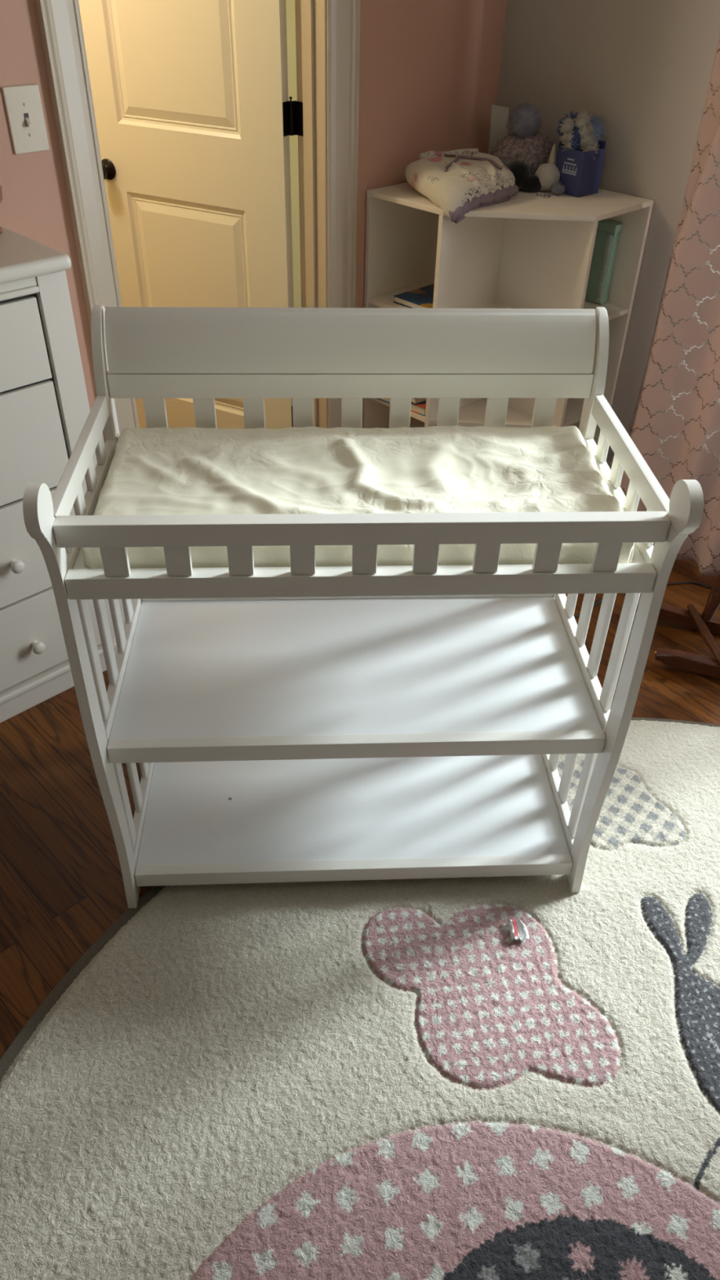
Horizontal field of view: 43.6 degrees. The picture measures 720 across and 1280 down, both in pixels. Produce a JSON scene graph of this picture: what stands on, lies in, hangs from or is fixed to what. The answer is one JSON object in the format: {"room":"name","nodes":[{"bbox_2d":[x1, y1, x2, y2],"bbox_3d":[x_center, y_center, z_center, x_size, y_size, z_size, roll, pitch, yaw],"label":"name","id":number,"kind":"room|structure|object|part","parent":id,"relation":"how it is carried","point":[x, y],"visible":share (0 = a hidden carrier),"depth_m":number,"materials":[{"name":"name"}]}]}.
{"room":"children's room","nodes":[
{"label":"children's room","id":0,"kind":"room"},
{"bbox_2d":[0,0,506,443],"bbox_3d":[-1.430,-0.775,1.629,5.355,2.450,0.121,-30,48,-33],"label":"wall","id":1,"kind":"structure","parent":0,"point":[429,70],"depth_m":2.68,"materials":[{"name":"pink paint"}]},
{"bbox_2d":[1,84,48,154],"bbox_3d":[-0.748,-1.170,2.025,0.086,0.132,0.019,-30,48,-33],"label":"light switch","id":2,"kind":"object","parent":1,"relation":"attached to","point":[23,104],"visible":1,"depth_m":2.02,"materials":[{"name":"beige plastic"}]},
{"bbox_2d":[35,0,138,432],"bbox_3d":[-0.663,-1.050,2.224,0.098,2.170,0.024,-30,48,-33],"label":"trim","id":3,"kind":"structure","parent":1,"relation":"attached to","point":[60,23],"depth_m":2.14,"materials":[{"name":"white paint"}]},
{"bbox_2d":[78,0,303,429],"bbox_3d":[-0.550,-1.476,2.868,0.825,2.018,0.116,19,42,21],"label":"door","id":4,"kind":"structure","parent":1,"relation":"in","point":[195,117],"depth_m":2.82,"materials":[{"name":"beige paint"}]},
{"bbox_3d":[-0.855,-1.552,2.979,0.064,0.064,0.066,19,42,21],"label":"knob","id":5,"kind":"part","parent":4,"relation":"part of","materials":[{"name":"brown metal"}]},
{"bbox_2d":[78,0,327,428],"bbox_3d":[-0.411,-1.214,2.527,0.757,2.060,0.124,-30,48,-33],"label":"trim","id":6,"kind":"structure","parent":1,"relation":"attached to","point":[310,15],"depth_m":2.67,"materials":[{"name":"white paint"}]},
{"bbox_2d":[326,0,360,428],"bbox_3d":[-0.054,-1.403,2.688,0.108,2.170,0.024,-30,48,-33],"label":"trim","id":7,"kind":"structure","parent":1,"relation":"attached to","point":[343,16],"depth_m":2.65,"materials":[{"name":"white paint"}]},
{"bbox_2d":[285,0,301,307],"bbox_3d":[-0.856,-1.797,2.933,3.835,2.450,1.480,-30,48,-33],"label":"wall","id":8,"kind":"structure","parent":0,"point":[290,4],"depth_m":4.34,"materials":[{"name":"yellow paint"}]},
{"bbox_2d":[0,559,719,1058],"bbox_3d":[0.211,0.791,1.726,6.520,0.060,6.680,-30,48,-33],"label":"floor","id":9,"kind":"structure","parent":0,"point":[62,885],"depth_m":2.12,"materials":[{"name":"brown wood"}]},
{"bbox_2d":[0,226,125,723],"bbox_3d":[-1.230,-0.166,1.949,1.385,1.105,0.344,-30,48,-33],"label":"dresser","id":10,"kind":"object","parent":9,"relation":"on","point":[45,408],"visible":0.69,"depth_m":2.07,"materials":[{"name":"white paint"}]},
{"bbox_2d":[0,184,2,233],"bbox_3d":[-0.847,-0.950,1.947,0.156,0.140,0.052,-30,48,-33],"label":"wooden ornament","id":11,"kind":"object","parent":10,"relation":"on","point":[1,188],"visible":1,"depth_m":1.98,"materials":[{"name":"brown wood"}]},
{"bbox_3d":[-0.825,-0.178,2.161,0.033,0.033,0.034,-30,48,-33],"label":"knob","id":12,"kind":"part","parent":10,"relation":"part of","materials":[{"name":"white paint"}]},
{"bbox_3d":[-1.129,-0.507,1.564,1.220,0.022,0.019,-30,48,-33],"label":"rail","id":13,"kind":"part","parent":10,"relation":"part of","materials":[{"name":"white paint"}]},
{"bbox_3d":[-1.126,-0.491,1.573,1.220,0.014,0.024,-30,48,-33],"label":"rail moulding","id":14,"kind":"part","parent":10,"relation":"part of","materials":[{"name":"white paint"}]},
{"bbox_3d":[-1.127,-0.409,1.639,1.201,0.178,0.014,-30,48,-33],"label":"drawer","id":15,"kind":"part","parent":10,"relation":"part of","materials":[{"name":"white paint"}]},
{"bbox_3d":[-1.131,-0.236,1.777,1.201,0.251,0.014,-30,48,-33],"label":"drawer","id":16,"kind":"part","parent":10,"relation":"part of","materials":[{"name":"white paint"}]},
{"bbox_3d":[-1.136,-0.032,1.938,1.201,0.255,0.014,-30,48,-33],"label":"drawer","id":17,"kind":"part","parent":10,"relation":"part of","materials":[{"name":"white paint"}]},
{"bbox_3d":[-0.830,0.017,2.317,0.033,0.033,0.034,-30,48,-33],"label":"knob","id":18,"kind":"part","parent":10,"relation":"part of","materials":[{"name":"white paint"}]},
{"bbox_3d":[-1.141,0.163,2.094,1.201,0.231,0.014,-30,48,-33],"label":"drawer","id":19,"kind":"part","parent":10,"relation":"part of","materials":[{"name":"white paint"}]},
{"bbox_3d":[-1.238,0.209,2.252,1.377,0.020,0.308,-30,48,-33],"label":"moulding","id":20,"kind":"part","parent":10,"relation":"part of","materials":[{"name":"white paint"}]},
{"bbox_2d":[0,717,719,1279],"bbox_3d":[0.691,1.101,1.290,2.888,0.017,2.888,-8,39,-11],"label":"round rug","id":21,"kind":"object","parent":9,"relation":"on","point":[357,1079],"visible":0.78,"depth_m":1.64,"materials":[{"name":"carpet"}]},
{"bbox_2d":[507,918,528,940],"bbox_3d":[0.331,0.604,1.878,0.039,0.019,0.050,-1,38,-3],"label":"scrap","id":22,"kind":"object","parent":21,"relation":"on","point":[517,930],"visible":1,"depth_m":1.88,"materials":[{"name":"white paper"}]},
{"bbox_2d":[22,304,703,908],"bbox_3d":[-0.010,-0.024,1.820,0.978,1.092,0.635,-1,38,-3],"label":"table","id":23,"kind":"object","parent":9,"relation":"on","point":[302,721],"visible":0.92,"depth_m":1.75,"materials":[{"name":"white paint"}]},
{"bbox_3d":[-0.480,-0.311,1.547,0.018,0.040,0.443,-1,38,-3],"label":"rail","id":24,"kind":"part","parent":23,"relation":"part of","materials":[{"name":"white paint"}]},
{"bbox_3d":[-0.478,0.198,1.644,0.018,0.945,0.085,-1,38,-3],"label":"leg","id":25,"kind":"part","parent":23,"relation":"part of","materials":[{"name":"white paint"}]},
{"bbox_3d":[-0.482,-0.242,1.615,0.018,0.040,0.442,-1,38,-3],"label":"rail","id":26,"kind":"part","parent":23,"relation":"part of","materials":[{"name":"white paint"}]},
{"bbox_3d":[-0.501,-0.180,2.003,0.018,1.090,0.108,-1,38,-3],"label":"leg","id":27,"kind":"part","parent":23,"relation":"part of","materials":[{"name":"white paint"}]},
{"bbox_3d":[-0.490,0.058,1.857,0.018,0.062,0.434,-1,38,-3],"label":"rail","id":28,"kind":"part","parent":23,"relation":"part of","materials":[{"name":"white paint"}]},
{"bbox_3d":[-0.498,0.354,2.091,0.018,0.064,0.420,-1,38,-3],"label":"rail","id":29,"kind":"part","parent":23,"relation":"part of","materials":[{"name":"white paint"}]},
{"bbox_3d":[-0.023,-0.088,2.068,0.938,0.047,0.018,-1,38,-3],"label":"shelf rail","id":30,"kind":"part","parent":23,"relation":"part of","materials":[{"name":"white paint"}]},
{"bbox_3d":[-0.013,-0.572,1.720,0.928,0.109,0.062,-1,38,-3],"label":"headboard panel","id":31,"kind":"part","parent":23,"relation":"part of","materials":[{"name":"white paint"}]},
{"bbox_3d":[-0.013,-0.497,1.752,0.938,0.049,0.020,-1,38,-3],"label":"rail","id":32,"kind":"part","parent":23,"relation":"part of","materials":[{"name":"white paint"}]},
{"bbox_3d":[-0.009,0.497,1.945,0.938,0.040,0.026,-1,38,-3],"label":"shelf rail","id":33,"kind":"part","parent":23,"relation":"part of","materials":[{"name":"white paint"}]},
{"bbox_3d":[-0.001,0.202,1.709,0.938,0.040,0.026,-1,38,-3],"label":"shelf rail","id":34,"kind":"part","parent":23,"relation":"part of","materials":[{"name":"white paint"}]},
{"bbox_2d":[81,425,636,568],"bbox_3d":[-0.003,-0.278,1.612,0.919,0.068,0.445,-1,38,-3],"label":"changing pad","id":35,"kind":"object","parent":23,"relation":"on","point":[164,470],"visible":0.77,"depth_m":1.61,"materials":[{"name":"beige fabric"}]},
{"bbox_3d":[0.008,-0.095,1.446,0.938,0.040,0.030,-1,38,-3],"label":"rail","id":36,"kind":"part","parent":23,"relation":"part of","materials":[{"name":"white paint"}]},
{"bbox_3d":[0.010,-0.171,1.385,0.938,0.040,0.030,-1,38,-3],"label":"rail","id":37,"kind":"part","parent":23,"relation":"part of","materials":[{"name":"white paint"}]},
{"bbox_3d":[0.459,0.340,2.139,0.018,0.064,0.420,-1,38,-3],"label":"rail","id":38,"kind":"part","parent":23,"relation":"part of","materials":[{"name":"white paint"}]},
{"bbox_3d":[0.456,-0.194,2.050,0.018,1.090,0.108,-1,38,-3],"label":"leg","id":39,"kind":"part","parent":23,"relation":"part of","materials":[{"name":"white paint"}]},
{"bbox_3d":[0.467,0.045,1.904,0.018,0.062,0.434,-1,38,-3],"label":"rail","id":40,"kind":"part","parent":23,"relation":"part of","materials":[{"name":"white paint"}]},
{"bbox_3d":[0.474,-0.255,1.663,0.018,0.040,0.442,-1,38,-3],"label":"rail","id":41,"kind":"part","parent":23,"relation":"part of","materials":[{"name":"white paint"}]},
{"bbox_3d":[0.479,0.184,1.692,0.018,0.945,0.085,-1,38,-3],"label":"leg","id":42,"kind":"part","parent":23,"relation":"part of","materials":[{"name":"white paint"}]},
{"bbox_3d":[0.477,-0.325,1.595,0.018,0.040,0.443,-1,38,-3],"label":"rail","id":43,"kind":"part","parent":23,"relation":"part of","materials":[{"name":"white paint"}]},
{"bbox_2d":[361,182,653,445],"bbox_3d":[0.452,-0.978,3.097,0.602,1.014,0.650,-30,48,-33],"label":"corner shelf","id":44,"kind":"object","parent":9,"relation":"on","point":[528,250],"visible":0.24,"depth_m":2.85,"materials":[{"name":"white laminate"}]},
{"bbox_3d":[0.233,-1.118,3.279,0.601,0.998,0.016,-30,48,-33],"label":"panel","id":45,"kind":"part","parent":44,"relation":"part of","materials":[{"name":"white laminate"}]},
{"bbox_2d":[377,398,426,416],"bbox_3d":[0.213,-0.866,3.162,0.210,0.030,0.230,29,46,30],"label":"book","id":46,"kind":"object","parent":44,"relation":"on","point":[420,409],"visible":0.23,"depth_m":3.06,"materials":[{"name":"red paper"}]},
{"bbox_2d":[411,398,426,404],"bbox_3d":[0.219,-0.891,3.149,0.215,0.024,0.190,-23,44,-27],"label":"book","id":47,"kind":"object","parent":46,"relation":"on","point":[414,401],"visible":0.18,"depth_m":3.05,"materials":[{"name":"paper"}]},
{"bbox_2d":[393,284,434,308],"bbox_3d":[0.255,-1.123,2.966,0.220,0.022,0.190,-30,48,-33],"label":"book","id":48,"kind":"object","parent":44,"relation":"on","point":[422,297],"visible":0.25,"depth_m":2.94,"materials":[{"name":"blue paper"}]},
{"bbox_2d":[404,148,518,223],"bbox_3d":[0.338,-1.397,2.753,0.344,0.133,0.373,-14,41,-19],"label":"pillow","id":49,"kind":"object","parent":44,"relation":"on","point":[459,182],"visible":1,"depth_m":2.67,"materials":[{"name":"fabric"}]},
{"bbox_3d":[0.449,-0.857,3.196,0.598,0.015,0.646,-30,48,-33],"label":"shelf","id":50,"kind":"part","parent":44,"relation":"part of","materials":[{"name":"white laminate"}]},
{"bbox_2d":[488,104,508,154],"bbox_3d":[0.455,-1.651,2.970,0.075,0.199,0.032,-14,41,-18],"label":"card","id":51,"kind":"object","parent":44,"relation":"on","point":[499,115],"visible":0.57,"depth_m":2.95,"materials":[{"name":"white paper"}]},
{"bbox_3d":[0.456,-1.114,2.992,0.598,0.015,0.646,-30,48,-33],"label":"shelf","id":52,"kind":"part","parent":44,"relation":"part of","materials":[{"name":"white laminate"}]},
{"bbox_2d":[489,99,557,175],"bbox_3d":[0.530,-1.591,2.868,0.229,0.234,0.173,-1,38,-3],"label":"knit hat","id":53,"kind":"object","parent":44,"relation":"on","point":[526,144],"visible":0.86,"depth_m":2.83,"materials":[{"name":"pink fabric"}]},
{"bbox_3d":[0.530,-1.556,2.895,0.229,0.147,0.173,-1,38,-3],"label":"crown","id":54,"kind":"part","parent":53,"relation":"part of","materials":[{"name":"pink fabric"}]},
{"bbox_2d":[506,142,559,191],"bbox_3d":[0.536,-1.469,2.797,0.174,0.134,0.102,-1,38,-3],"label":"plush toy","id":55,"kind":"object","parent":44,"relation":"on","point":[548,175],"visible":0.9,"depth_m":2.78,"materials":[{"name":"black fabric"}]},
{"bbox_2d":[536,192,558,198],"bbox_3d":[0.574,-1.376,2.782,0.050,0.007,0.064,-19,43,-23],"label":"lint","id":56,"kind":"object","parent":44,"relation":"on","point":[545,193],"visible":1,"depth_m":2.78},
{"bbox_2d":[549,180,566,195],"bbox_3d":[0.613,-1.398,2.782,0.056,0.040,0.055,-1,38,-3],"label":"tassel","id":57,"kind":"object","parent":44,"relation":"on","point":[558,189],"visible":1,"depth_m":2.78,"materials":[{"name":"grey fabric"}]},
{"bbox_2d":[555,140,605,197],"bbox_3d":[0.677,-1.463,2.784,0.101,0.143,0.100,-27,47,-31],"label":"box","id":58,"kind":"object","parent":44,"relation":"on","point":[580,173],"visible":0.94,"depth_m":2.76,"materials":[{"name":"blue cardboard"}]},
{"bbox_2d":[556,109,606,159],"bbox_3d":[0.680,-1.542,2.751,0.155,0.151,0.140,14,40,16],"label":"plush","id":59,"kind":"object","parent":58,"relation":"in","point":[580,131],"visible":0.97,"depth_m":2.72},
{"bbox_2d":[585,219,622,304],"bbox_3d":[0.733,-1.267,2.981,0.043,0.248,0.239,-30,48,-33],"label":"book","id":60,"kind":"object","parent":44,"relation":"on","point":[607,234],"visible":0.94,"depth_m":2.92,"materials":[{"name":"green paper"}]},
{"bbox_3d":[0.737,-1.355,2.913,0.039,0.026,0.239,-30,48,-33],"label":"lid","id":61,"kind":"part","parent":60,"relation":"part of","materials":[{"name":"green paint"}]},
{"bbox_3d":[0.669,-1.091,3.259,0.016,0.998,0.633,-30,48,-33],"label":"panel","id":62,"kind":"part","parent":44,"relation":"part of","materials":[{"name":"white laminate"}]},
{"bbox_2d":[573,581,711,617],"bbox_3d":[0.919,-0.140,2.867,0.836,0.006,0.142,-11,40,-15],"label":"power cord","id":63,"kind":"object","parent":9,"relation":"on","point":[685,582],"visible":0.34,"depth_m":2.92,"materials":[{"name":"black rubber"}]},
{"bbox_2d":[635,573,719,679],"bbox_3d":[1.190,-0.268,2.356,0.834,0.854,0.352,11,39,12],"label":"rocking chair","id":64,"kind":"object","parent":9,"relation":"on","point":[706,623],"visible":0.73,"depth_m":2.63,"materials":[{"name":"brown wood"}]},
{"bbox_3d":[1.068,-0.200,2.603,0.078,0.369,0.051,11,39,12],"label":"leg","id":65,"kind":"part","parent":64,"relation":"part of","materials":[{"name":"brown wood"}]},
{"bbox_2d":[496,0,719,462],"bbox_3d":[2.258,-0.676,1.620,0.121,2.450,5.080,-30,48,-33],"label":"wall","id":66,"kind":"structure","parent":0,"point":[645,67],"depth_m":2.74,"materials":[{"name":"grey paint"}]},
{"bbox_2d":[605,460,612,469],"bbox_3d":[2.151,0.233,2.330,0.018,0.140,4.944,-30,48,-33],"label":"baseboard","id":67,"kind":"structure","parent":66,"relation":"attached to","point":[610,464],"depth_m":3.29,"materials":[{"name":"white paint"}]},
{"bbox_3d":[1.770,-1.785,1.176,0.146,0.044,2.600,-30,48,-33],"label":"curtain rod","id":68,"kind":"object","parent":66,"relation":"attached to","visible":0},
{"bbox_2d":[620,35,719,576],"bbox_3d":[1.109,-1.193,2.305,0.167,2.327,0.793,-24,45,-28],"label":"curtain","id":69,"kind":"object","parent":68,"relation":"hanging from","point":[674,426],"visible":0.75,"depth_m":2.73,"materials":[{"name":"pink fabric"}]}
]}

